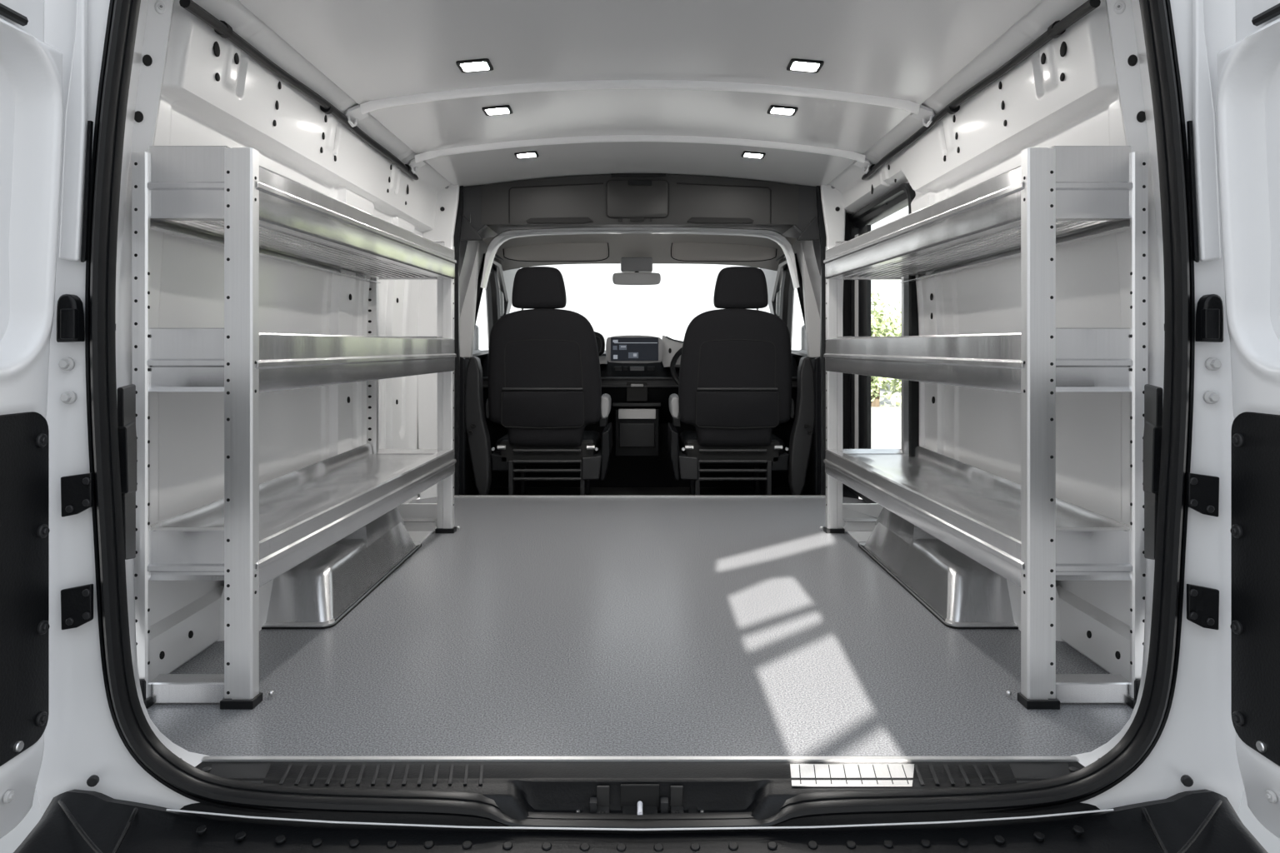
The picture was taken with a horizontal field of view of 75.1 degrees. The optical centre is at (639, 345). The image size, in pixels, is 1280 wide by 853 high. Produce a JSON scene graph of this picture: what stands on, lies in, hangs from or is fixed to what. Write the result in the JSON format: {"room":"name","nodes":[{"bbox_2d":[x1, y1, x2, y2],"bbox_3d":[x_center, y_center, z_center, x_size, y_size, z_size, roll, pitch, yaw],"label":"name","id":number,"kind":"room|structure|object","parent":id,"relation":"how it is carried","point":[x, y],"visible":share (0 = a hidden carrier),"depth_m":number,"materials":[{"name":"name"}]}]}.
{"room":"vehicle interior","nodes":[
{"label":"vehicle interior","id":0,"kind":"room"},
{"bbox_2d":[35,0,199,814],"bbox_3d":[-0.504,-0.070,1.374,1.008,1.758,0.042,0,0,0],"label":"door frame","id":1,"kind":"structure","parent":0,"point":[84,750],"depth_m":1.38,"materials":[{"name":"white paint"}]},
{"bbox_2d":[0,0,93,839],"bbox_3d":[-0.978,-0.060,0.961,0.164,1.620,0.822,0,0,0],"label":"door","id":2,"kind":"structure","parent":1,"relation":"attached to","point":[32,93],"depth_m":1.30,"materials":[{"name":"white paint"}]},
{"bbox_2d":[85,0,1194,829],"bbox_3d":[0.000,-0.015,1.380,1.842,1.637,0.034,0,0,0],"label":"seal","id":3,"kind":"object","parent":1,"relation":"attached to","point":[132,727],"visible":0.99,"depth_m":1.38,"materials":[{"name":"black rubber"}]},
{"bbox_2d":[13,789,1268,852],"bbox_3d":[0.000,0.889,1.276,1.983,0.321,0.232,0,0,0],"label":"bumper cover","id":4,"kind":"object","parent":1,"relation":"attached to","point":[74,821],"visible":0.97,"depth_m":1.33,"materials":[{"name":"black plastic"}]},
{"bbox_2d":[165,809,1114,830],"bbox_3d":[0.000,0.773,1.358,1.543,0.035,0.003,0,0,0],"label":"trim","id":5,"kind":"structure","parent":4,"relation":"attached to","point":[168,810],"depth_m":1.36,"materials":[{"name":"white plastic"}]},
{"bbox_2d":[150,0,450,626],"bbox_3d":[-1.016,-0.037,3.000,0.202,1.595,2.900,0,0,0],"label":"wall","id":6,"kind":"structure","parent":0,"point":[214,93],"depth_m":2.41,"materials":[{"name":"white metal"}]},
{"bbox_2d":[115,0,209,767],"bbox_3d":[-0.567,-0.088,1.611,1.134,1.681,0.438,0,0,0],"label":"door frame","id":7,"kind":"structure","parent":6,"relation":"attached to","point":[155,17],"depth_m":1.73,"materials":[{"name":"white paint"}]},
{"bbox_2d":[150,585,224,681],"bbox_3d":[-1.104,0.692,2.000,0.072,0.117,0.400,0,0,0],"label":"wall panel","id":8,"kind":"object","parent":6,"relation":"attached to","point":[176,639],"depth_m":1.97,"materials":[{"name":"white paint"}]},
{"bbox_2d":[216,580,273,641],"bbox_3d":[-1.040,0.600,2.660,0.080,0.300,1.100,0,0,0],"label":"trim","id":9,"kind":"structure","parent":6,"relation":"attached to","point":[265,591],"depth_m":2.20,"materials":[{"name":"white paint"}]},
{"bbox_2d":[179,0,418,179],"bbox_3d":[-0.999,-0.747,2.745,0.062,0.036,1.890,0,0,0],"label":"cable conduit","id":10,"kind":"object","parent":6,"relation":"attached to","point":[221,27],"visible":0.98,"depth_m":2.27,"materials":[{"name":"black rubber"}]},
{"bbox_2d":[396,503,437,543],"bbox_3d":[-0.950,0.701,3.297,0.304,0.102,0.275,0,0,0],"label":"trim","id":11,"kind":"structure","parent":6,"relation":"attached to","point":[406,510],"depth_m":3.42,"materials":[{"name":"white paint"}]},
{"bbox_2d":[360,80,919,114],"bbox_3d":[0.000,-0.819,2.742,1.830,0.111,0.038,0,0,0],"label":"trim","id":12,"kind":"structure","parent":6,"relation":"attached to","point":[370,106],"depth_m":2.73,"materials":[{"name":"white paint"}]},
{"bbox_2d":[415,135,864,163],"bbox_3d":[0.000,-0.817,3.457,1.860,0.115,0.038,0,0,0],"label":"trim","id":13,"kind":"structure","parent":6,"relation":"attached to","point":[612,138],"depth_m":3.45,"materials":[{"name":"white paint"}]},
{"bbox_2d":[454,495,825,497],"bbox_3d":[0.000,0.747,4.135,1.840,0.006,0.020,0,0,0],"label":"trim","id":14,"kind":"structure","parent":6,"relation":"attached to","point":[455,496],"depth_m":4.12,"materials":[{"name":"metal"}]},
{"bbox_2d":[200,756,1079,761],"bbox_3d":[0.000,0.747,1.506,1.580,0.004,0.012,0,0,0],"label":"trim","id":15,"kind":"structure","parent":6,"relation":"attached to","point":[205,758],"depth_m":1.50,"materials":[{"name":"metal"}]},
{"bbox_2d":[459,214,519,494],"bbox_3d":[-0.920,0.125,5.100,0.130,1.590,1.800,0,0,0],"label":"wall","id":16,"kind":"structure","parent":0,"point":[472,247],"depth_m":4.65,"materials":[{"name":"grey plastic"}]},
{"bbox_2d":[472,325,479,350],"bbox_3d":[-1.091,-0.026,5.469,0.217,0.227,0.097,0,0,0],"label":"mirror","id":17,"kind":"object","parent":16,"relation":"attached to","point":[476,340],"visible":0.17,"depth_m":5.42,"materials":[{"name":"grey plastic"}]},
{"bbox_2d":[465,356,491,494],"bbox_3d":[-0.853,0.427,4.394,0.129,0.739,0.111,0,0,0],"label":"trim","id":18,"kind":"structure","parent":16,"relation":"attached to","point":[477,433],"depth_m":4.35,"materials":[{"name":"grey plastic"}]},
{"bbox_2d":[465,253,508,359],"bbox_3d":[-0.922,-0.241,5.140,0.162,0.662,1.040,0,0,0],"label":"window","id":19,"kind":"structure","parent":16,"relation":"in","point":[496,279],"depth_m":5.07,"materials":[{"name":"clear glass"}]},
{"bbox_2d":[499,290,504,315],"bbox_3d":[-0.928,-0.120,5.565,0.042,0.940,0.879,0,0,-8],"label":"trim","id":20,"kind":"structure","parent":16,"relation":"attached to","point":[501,294],"depth_m":5.52,"materials":[{"name":"grey plastic"}]},
{"bbox_2d":[146,487,1133,756],"bbox_3d":[0.000,0.835,3.803,2.280,0.170,4.595,0,0,0],"label":"floor","id":21,"kind":"structure","parent":0,"point":[537,627],"depth_m":2.01,"materials":[{"name":"plastic"}]},
{"bbox_2d":[131,145,459,709],"bbox_3d":[-0.901,0.167,2.546,0.382,1.167,1.664,0,0,-1],"label":"shelving unit","id":22,"kind":"object","parent":21,"relation":"on","point":[246,538],"visible":0.91,"depth_m":1.75,"materials":[{"name":"metal"}]},
{"bbox_2d":[261,507,421,629],"bbox_3d":[-0.946,0.656,2.670,0.261,0.188,0.936,0,0,0],"label":"wheel arch cover","id":23,"kind":"object","parent":21,"relation":"on","point":[313,593],"visible":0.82,"depth_m":2.38,"materials":[{"name":"metal"}]},
{"bbox_2d":[485,266,612,494],"bbox_3d":[-0.490,0.240,4.649,0.664,1.319,0.602,0,0,0],"label":"seat","id":24,"kind":"object","parent":21,"relation":"on","point":[545,386],"visible":0.95,"depth_m":4.36,"materials":[{"name":"grey fabric"}]},
{"bbox_2d":[495,430,600,465],"bbox_3d":[-0.506,0.575,4.705,0.554,0.150,0.490,0,0,0],"label":"seat cushion","id":25,"kind":"object","parent":24,"relation":"on","point":[593,436],"depth_m":4.48,"materials":[{"name":"grey fabric"}]},
{"bbox_2d":[482,331,797,487],"bbox_3d":[0.000,0.404,5.473,1.940,0.991,1.013,0,0,0],"label":"dashboard","id":26,"kind":"object","parent":21,"relation":"on","point":[637,377],"visible":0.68,"depth_m":5.11,"materials":[{"name":"black plastic"}]},
{"bbox_2d":[612,402,660,406],"bbox_3d":[-0.020,0.355,5.100,0.290,0.020,0.200,0,0,0],"label":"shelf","id":27,"kind":"object","parent":26,"relation":"attached to","point":[614,404],"depth_m":5.00,"materials":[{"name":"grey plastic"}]},
{"bbox_2d":[618,408,655,419],"bbox_3d":[-0.018,0.412,5.120,0.226,0.060,0.200,0,0,0],"label":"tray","id":28,"kind":"object","parent":26,"relation":"on","point":[623,413],"depth_m":5.02,"materials":[{"name":"grey plastic"}]},
{"bbox_2d":[670,347,682,384],"bbox_3d":[0.483,0.133,4.930,0.612,0.381,0.231,0,0,0],"label":"steering wheel","id":29,"kind":"object","parent":26,"relation":"attached to","point":[672,366],"visible":0.16,"depth_m":4.93,"materials":[{"name":"black plastic"}]},
{"bbox_2d":[667,266,794,494],"bbox_3d":[0.490,0.240,4.649,0.664,1.319,0.602,0,0,0],"label":"seat","id":30,"kind":"object","parent":21,"relation":"on","point":[735,384],"visible":0.94,"depth_m":4.36,"materials":[{"name":"grey fabric"}]},
{"bbox_2d":[679,430,784,465],"bbox_3d":[0.506,0.575,4.705,0.554,0.150,0.490,0,0,0],"label":"seat base","id":31,"kind":"object","parent":30,"relation":"on","point":[686,436],"depth_m":4.48,"materials":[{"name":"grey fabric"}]},
{"bbox_2d":[858,507,1018,629],"bbox_3d":[0.946,0.656,2.670,0.261,0.188,0.936,0,0,0],"label":"wheel arch cover","id":32,"kind":"object","parent":21,"relation":"on","point":[966,593],"visible":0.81,"depth_m":2.38,"materials":[{"name":"metal"}]},
{"bbox_2d":[820,145,1148,709],"bbox_3d":[0.901,0.167,2.546,0.382,1.167,1.664,0,0,1],"label":"shelving unit","id":33,"kind":"object","parent":21,"relation":"on","point":[1033,538],"visible":0.87,"depth_m":1.75,"materials":[{"name":"metal"}]},
{"bbox_2d":[237,0,1042,186],"bbox_3d":[0.000,-0.847,2.865,1.850,0.106,2.870,0,0,0],"label":"ceiling","id":34,"kind":"structure","parent":0,"point":[371,50],"depth_m":2.51,"materials":[{"name":"white"}]},
{"bbox_2d":[455,58,493,73],"bbox_3d":[-0.498,-0.845,2.515,0.099,0.015,0.094,0,0,0],"label":"recessed light","id":35,"kind":"object","parent":34,"relation":"in","point":[482,64],"visible":1,"depth_m":2.51,"materials":[{"name":"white plastic"}]},
{"bbox_2d":[460,61,489,70],"bbox_3d":[-0.498,-0.844,2.515,0.076,0.007,0.073,0,0,0],"label":"diffuser","id":36,"kind":"object","parent":35,"relation":"attached to","point":[465,66],"depth_m":2.51,"materials":[{"name":"white plastic"}]},
{"bbox_2d":[481,105,513,115],"bbox_3d":[-0.511,-0.844,2.990,0.099,0.015,0.094,0,0,0],"label":"recessed light","id":37,"kind":"object","parent":34,"relation":"in","point":[504,109],"visible":1,"depth_m":2.98,"materials":[{"name":"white plastic"}]},
{"bbox_2d":[485,108,509,114],"bbox_3d":[-0.511,-0.843,2.990,0.076,0.007,0.073,0,0,0],"label":"diffuser","id":38,"kind":"object","parent":37,"relation":"attached to","point":[488,111],"depth_m":2.99,"materials":[{"name":"white plastic"}]},
{"bbox_2d":[514,150,539,159],"bbox_3d":[-0.502,-0.845,3.690,0.099,0.015,0.094,0,0,0],"label":"recessed light","id":39,"kind":"object","parent":34,"relation":"in","point":[525,154],"visible":1,"depth_m":3.68,"materials":[{"name":"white plastic"}]},
{"bbox_2d":[517,153,535,157],"bbox_3d":[-0.502,-0.844,3.690,0.076,0.007,0.073,0,0,0],"label":"diffuser","id":40,"kind":"object","parent":39,"relation":"attached to","point":[519,155],"depth_m":3.69,"materials":[{"name":"white plastic"}]},
{"bbox_2d":[460,174,819,240],"bbox_3d":[0.000,-0.700,4.298,1.870,0.336,0.244,0,0,0],"label":"storage shelf","id":41,"kind":"object","parent":34,"relation":"attached to","point":[612,199],"visible":0.97,"depth_m":4.20,"materials":[{"name":"grey plastic"}]},
{"bbox_2d":[740,150,765,159],"bbox_3d":[0.502,-0.845,3.690,0.099,0.015,0.094,0,0,0],"label":"recessed light","id":42,"kind":"object","parent":34,"relation":"in","point":[745,154],"visible":1,"depth_m":3.68,"materials":[{"name":"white plastic"}]},
{"bbox_2d":[744,153,762,157],"bbox_3d":[0.502,-0.844,3.690,0.076,0.007,0.073,0,0,0],"label":"diffuser","id":43,"kind":"object","parent":42,"relation":"attached to","point":[746,155],"depth_m":3.69,"materials":[{"name":"white plastic"}]},
{"bbox_2d":[766,105,798,115],"bbox_3d":[0.511,-0.844,2.990,0.099,0.015,0.094,0,0,0],"label":"recessed light","id":44,"kind":"object","parent":34,"relation":"in","point":[773,109],"visible":1,"depth_m":2.98,"materials":[{"name":"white plastic"}]},
{"bbox_2d":[770,108,794,114],"bbox_3d":[0.511,-0.843,2.990,0.076,0.007,0.073,0,0,0],"label":"diffuser","id":45,"kind":"object","parent":44,"relation":"attached to","point":[773,111],"depth_m":2.99,"materials":[{"name":"white plastic"}]},
{"bbox_2d":[786,58,824,73],"bbox_3d":[0.498,-0.845,2.515,0.099,0.015,0.094,0,0,0],"label":"recessed light","id":46,"kind":"object","parent":34,"relation":"in","point":[795,64],"visible":1,"depth_m":2.51,"materials":[{"name":"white plastic"}]},
{"bbox_2d":[790,61,819,70],"bbox_3d":[0.498,-0.844,2.515,0.076,0.007,0.073,0,0,0],"label":"diffuser","id":47,"kind":"object","parent":46,"relation":"attached to","point":[795,66],"depth_m":2.51,"materials":[{"name":"white plastic"}]},
{"bbox_2d":[482,230,797,270],"bbox_3d":[0.000,-0.541,4.850,1.840,0.167,0.820,0,0,0],"label":"ceiling","id":48,"kind":"structure","parent":0,"point":[657,247],"depth_m":4.86,"materials":[{"name":"plastic"}]},
{"bbox_2d":[495,242,609,261],"bbox_3d":[-0.518,-0.568,4.902,0.678,0.155,0.064,0,0,0],"label":"sun visor","id":49,"kind":"object","parent":48,"relation":"attached to","point":[596,252],"visible":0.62,"depth_m":4.87,"materials":[{"name":"fabric"}]},
{"bbox_2d":[612,257,660,284],"bbox_3d":[-0.020,-0.450,5.065,0.290,0.170,0.130,0,0,0],"label":"mirror","id":50,"kind":"object","parent":48,"relation":"attached to","point":[635,271],"visible":1,"depth_m":5.00,"materials":[{"name":"grey plastic"}]},
{"bbox_2d":[670,242,784,261],"bbox_3d":[0.518,-0.568,4.902,0.678,0.155,0.064,0,0,0],"label":"sun visor","id":51,"kind":"object","parent":48,"relation":"attached to","point":[682,252],"visible":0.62,"depth_m":4.87,"materials":[{"name":"fabric"}]},
{"bbox_2d":[0,380,1279,852],"bbox_3d":[0.000,1.380,30.000,120.000,0.060,120.000,0,0,0],"label":"ground","id":52,"kind":"structure","parent":0,"point":[886,422],"depth_m":2.44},
{"bbox_2d":[870,290,901,406],"bbox_3d":[5.055,0.162,18.577,2.697,2.784,2.220,0,0,-42],"label":"leafy tree","id":53,"kind":"object","parent":52,"relation":"on","point":[877,382],"visible":0.14,"depth_m":18.16,"materials":[{"name":"green plant"}]},
{"bbox_2d":[874,299,901,382],"bbox_3d":[7.823,-0.034,23.821,2.841,2.911,2.877,0,0,36],"label":"leafy tree","id":54,"kind":"object","parent":52,"relation":"on","point":[899,304],"visible":0.02,"depth_m":24.41,"materials":[{"name":"green plant"}]},
{"bbox_2d":[487,212,859,499],"bbox_3d":[0.000,-0.005,4.745,2.200,1.810,1.110,0,0,0],"label":"wall","id":55,"kind":"structure","parent":0,"point":[497,229],"depth_m":4.19,"materials":[{"name":"black plastic"}]},
{"bbox_2d":[417,184,463,499],"bbox_3d":[-1.039,-0.079,4.157,0.310,1.709,0.066,0,0,0],"label":"trim","id":56,"kind":"structure","parent":55,"relation":"attached to","point":[449,208],"depth_m":4.13,"materials":[{"name":"white paint"}]},
{"bbox_2d":[460,356,465,494],"bbox_3d":[-0.950,0.443,4.300,0.094,0.796,0.040,0,0,0],"label":"trim","id":57,"kind":"structure","parent":55,"relation":"attached to","point":[462,361],"depth_m":4.28,"materials":[{"name":"black plastic"}]},
{"bbox_2d":[459,240,479,358],"bbox_3d":[-0.921,-0.251,4.473,0.115,0.636,0.054,0,0,0],"label":"trim","id":58,"kind":"structure","parent":55,"relation":"attached to","point":[468,311],"depth_m":4.45,"materials":[{"name":"grey plastic"}]},
{"bbox_2d":[480,226,799,289],"bbox_3d":[0.000,-0.475,4.504,1.708,0.328,0.112,0,0,0],"label":"trim","id":59,"kind":"structure","parent":55,"relation":"attached to","point":[497,242],"depth_m":4.45,"materials":[{"name":"white paint"}]},
{"bbox_2d":[800,240,820,358],"bbox_3d":[0.921,-0.251,4.473,0.115,0.636,0.054,0,0,0],"label":"trim","id":60,"kind":"structure","parent":55,"relation":"attached to","point":[812,317],"depth_m":4.45,"materials":[{"name":"grey plastic"}]},
{"bbox_2d":[814,356,819,494],"bbox_3d":[0.950,0.443,4.300,0.094,0.796,0.040,0,0,0],"label":"trim","id":61,"kind":"structure","parent":55,"relation":"attached to","point":[817,361],"depth_m":4.28,"materials":[{"name":"black plastic"}]},
{"bbox_2d":[816,184,845,495],"bbox_3d":[1.039,-0.079,4.157,0.310,1.709,0.066,0,0,0],"label":"trim","id":62,"kind":"structure","parent":55,"relation":"attached to","point":[830,208],"depth_m":4.17,"materials":[{"name":"white paint"}]},
{"bbox_2d":[760,225,820,494],"bbox_3d":[0.920,0.125,5.100,0.130,1.590,1.800,0,0,0],"label":"wall","id":63,"kind":"structure","parent":0,"point":[807,247],"depth_m":4.65,"materials":[{"name":"grey plastic"}]},
{"bbox_2d":[775,290,780,315],"bbox_3d":[0.928,-0.120,5.565,0.042,0.940,0.879,0,0,8],"label":"trim","id":64,"kind":"structure","parent":63,"relation":"attached to","point":[778,294],"depth_m":5.52,"materials":[{"name":"grey plastic"}]},
{"bbox_2d":[771,253,814,359],"bbox_3d":[0.922,-0.241,5.140,0.162,0.662,1.040,0,0,0],"label":"window","id":65,"kind":"structure","parent":63,"relation":"in","point":[783,279],"depth_m":5.07,"materials":[{"name":"clear glass"}]},
{"bbox_2d":[788,356,814,494],"bbox_3d":[0.853,0.427,4.394,0.129,0.739,0.111,0,0,0],"label":"trim","id":66,"kind":"structure","parent":63,"relation":"attached to","point":[802,433],"depth_m":4.35,"materials":[{"name":"grey plastic"}]},
{"bbox_2d":[800,325,807,350],"bbox_3d":[1.091,-0.026,5.469,0.217,0.227,0.097,0,0,0],"label":"mirror","id":67,"kind":"object","parent":63,"relation":"attached to","point":[803,340],"visible":0.15,"depth_m":5.42,"materials":[{"name":"grey plastic"}]},
{"bbox_2d":[829,0,1129,626],"bbox_3d":[1.015,-0.037,3.000,0.200,1.595,2.900,0,0,0],"label":"wall","id":68,"kind":"structure","parent":0,"point":[1066,92],"depth_m":2.22,"materials":[{"name":"white metal"}]},
{"bbox_2d":[180,761,1099,834],"bbox_3d":[0.000,0.778,1.438,1.600,0.064,0.131,0,0,0],"label":"sill","id":69,"kind":"structure","parent":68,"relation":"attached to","point":[518,788],"depth_m":1.43,"materials":[{"name":"black plastic"}]},
{"bbox_2d":[575,784,704,814],"bbox_3d":[0.000,0.773,1.411,0.217,0.042,0.039,0,0,0],"label":"latch","id":70,"kind":"object","parent":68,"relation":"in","point":[639,799],"depth_m":1.42,"materials":[{"name":"black plastic"}]},
{"bbox_2d":[842,503,883,543],"bbox_3d":[0.950,0.701,3.297,0.304,0.102,0.275,0,0,0],"label":"trim","id":71,"kind":"structure","parent":68,"relation":"attached to","point":[849,510],"depth_m":3.42,"materials":[{"name":"white paint"}]},
{"bbox_2d":[848,182,919,503],"bbox_3d":[1.084,0.037,3.800,0.072,1.389,1.134,0,0,0],"label":"window frame","id":72,"kind":"structure","parent":68,"relation":"in","point":[902,197],"depth_m":3.93,"materials":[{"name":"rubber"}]},
{"bbox_2d":[861,0,1100,179],"bbox_3d":[0.999,-0.747,2.745,0.062,0.036,1.890,0,0,0],"label":"cable conduit","id":73,"kind":"object","parent":68,"relation":"attached to","point":[1058,27],"visible":0.96,"depth_m":2.27,"materials":[{"name":"black rubber"}]},
{"bbox_2d":[1006,580,1063,641],"bbox_3d":[1.040,0.600,2.660,0.080,0.300,1.100,0,0,0],"label":"trim","id":74,"kind":"structure","parent":68,"relation":"attached to","point":[1014,591],"depth_m":2.20,"materials":[{"name":"white paint"}]},
{"bbox_2d":[1055,585,1129,681],"bbox_3d":[1.104,0.692,2.000,0.072,0.117,0.400,0,0,0],"label":"shelf bracket","id":75,"kind":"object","parent":68,"relation":"attached to","point":[1103,639],"depth_m":1.97,"materials":[{"name":"grey metal"}]},
{"bbox_2d":[1070,0,1164,767],"bbox_3d":[0.567,-0.088,1.611,1.134,1.681,0.438,0,0,0],"label":"trim","id":76,"kind":"structure","parent":68,"relation":"attached to","point":[1124,17],"depth_m":1.73,"materials":[{"name":"white paint"}]},
{"bbox_2d":[1080,0,1244,813],"bbox_3d":[0.504,-0.070,1.374,1.008,1.758,0.042,0,0,0],"label":"trim","id":77,"kind":"structure","parent":0,"point":[1195,750],"depth_m":1.38,"materials":[{"name":"white paint"}]},
{"bbox_2d":[1186,0,1279,839],"bbox_3d":[0.978,-0.060,0.961,0.164,1.620,0.822,0,0,0],"label":"door","id":78,"kind":"structure","parent":77,"relation":"attached to","point":[1248,92],"depth_m":1.30,"materials":[{"name":"white paint"}]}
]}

